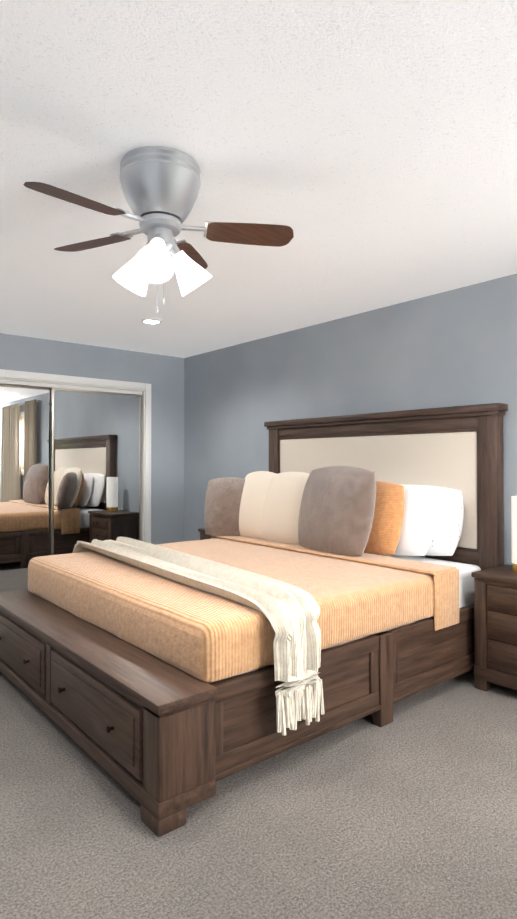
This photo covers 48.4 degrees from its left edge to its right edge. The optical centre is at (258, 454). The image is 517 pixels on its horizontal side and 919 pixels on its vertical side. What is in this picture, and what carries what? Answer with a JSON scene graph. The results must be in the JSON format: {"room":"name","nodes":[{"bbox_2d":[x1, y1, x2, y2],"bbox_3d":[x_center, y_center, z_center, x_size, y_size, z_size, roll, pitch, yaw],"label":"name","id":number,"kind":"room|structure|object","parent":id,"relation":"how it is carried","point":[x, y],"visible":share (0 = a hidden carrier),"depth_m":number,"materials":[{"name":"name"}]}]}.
{"room":"bedroom","nodes":[
{"label":"bedroom","id":0,"kind":"room"},
{"bbox_2d":[0,333,183,544],"bbox_3d":[-2.215,0.141,5.674,3.040,2.440,0.700,1,-1,-40],"label":"wall","id":1,"kind":"structure","parent":0,"point":[163,375],"depth_m":6.14,"materials":[{"name":"paint"}]},
{"bbox_2d":[0,379,141,591],"bbox_3d":[-1.972,0.343,5.513,1.864,2.032,0.085,1,-1,-40],"label":"mirrored closet doors","id":2,"kind":"structure","parent":1,"relation":"in","point":[70,466],"depth_m":5.55,"materials":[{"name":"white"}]},
{"bbox_2d":[0,369,150,542],"bbox_3d":[-1.961,0.302,5.501,2.030,2.115,0.148,1,-1,-40],"label":"trim","id":3,"kind":"structure","parent":1,"relation":"attached to","point":[145,388],"depth_m":6.05,"materials":[{"name":"white wood"}]},
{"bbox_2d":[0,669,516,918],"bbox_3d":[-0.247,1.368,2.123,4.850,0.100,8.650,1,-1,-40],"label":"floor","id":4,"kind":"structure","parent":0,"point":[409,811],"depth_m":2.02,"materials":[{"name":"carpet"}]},
{"bbox_2d":[198,528,210,539],"bbox_3d":[-0.227,1.027,5.293,0.418,0.660,0.639,1,-1,-40],"label":"nightstand","id":5,"kind":"object","parent":4,"relation":"on","point":[203,535],"visible":0.04,"depth_m":5.38,"materials":[{"name":"brown wood"}]},
{"bbox_2d":[0,403,507,836],"bbox_3d":[-0.105,0.513,3.565,2.466,1.645,2.269,1,-1,-40],"label":"bed","id":6,"kind":"object","parent":4,"relation":"on","point":[320,582],"visible":1,"depth_m":2.94,"materials":[{"name":"brown wood"}]},
{"bbox_2d":[71,536,324,735],"bbox_3d":[-0.477,0.852,3.250,0.437,0.548,2.269,1,-1,-40],"label":"throw","id":7,"kind":"object","parent":6,"relation":"on","point":[290,619],"depth_m":2.42,"materials":[{"name":"white fabric"}]},
{"bbox_2d":[471,565,516,690],"bbox_3d":[1.557,1.000,3.155,0.418,0.660,0.639,1,-1,-40],"label":"nightstand","id":8,"kind":"object","parent":4,"relation":"on","point":[495,602],"visible":1,"depth_m":3.19,"materials":[{"name":"brown wood"}]},
{"bbox_2d":[511,496,516,572],"bbox_3d":[1.517,0.455,3.275,0.142,0.430,0.142,1,-1,-40],"label":"table lamp","id":9,"kind":"object","parent":8,"relation":"on","point":[514,528],"visible":1,"depth_m":3.26,"materials":[{"name":"white fabric"}]},
{"bbox_2d":[0,0,516,357],"bbox_3d":[-0.247,-1.172,2.154,4.850,0.100,8.650,1,-1,-40],"label":"ceiling","id":10,"kind":"structure","parent":0,"point":[365,151],"depth_m":2.13,"materials":[{"name":"white paint"}]},
{"bbox_2d":[141,318,161,323],"bbox_3d":[-0.871,-1.084,4.687,0.169,0.013,0.169,-1,-1,44],"label":"recessed light","id":11,"kind":"object","parent":10,"relation":"in","point":[151,320],"visible":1,"depth_m":4.63,"materials":[{"name":"white"}]},
{"bbox_2d":[23,146,293,313],"bbox_3d":[-0.434,-0.831,2.342,1.013,0.578,0.662,0,-1,-27],"label":"ceiling fan","id":12,"kind":"object","parent":10,"relation":"hanging from","point":[160,185],"visible":1,"depth_m":2.17,"materials":[{"name":"silver metal"}]},
{"bbox_2d":[184,273,516,564],"bbox_3d":[1.557,0.116,3.644,0.150,2.440,8.650,1,-1,-40],"label":"wall","id":13,"kind":"structure","parent":0,"point":[455,347],"depth_m":4.50,"materials":[{"name":"paint"}]}
]}

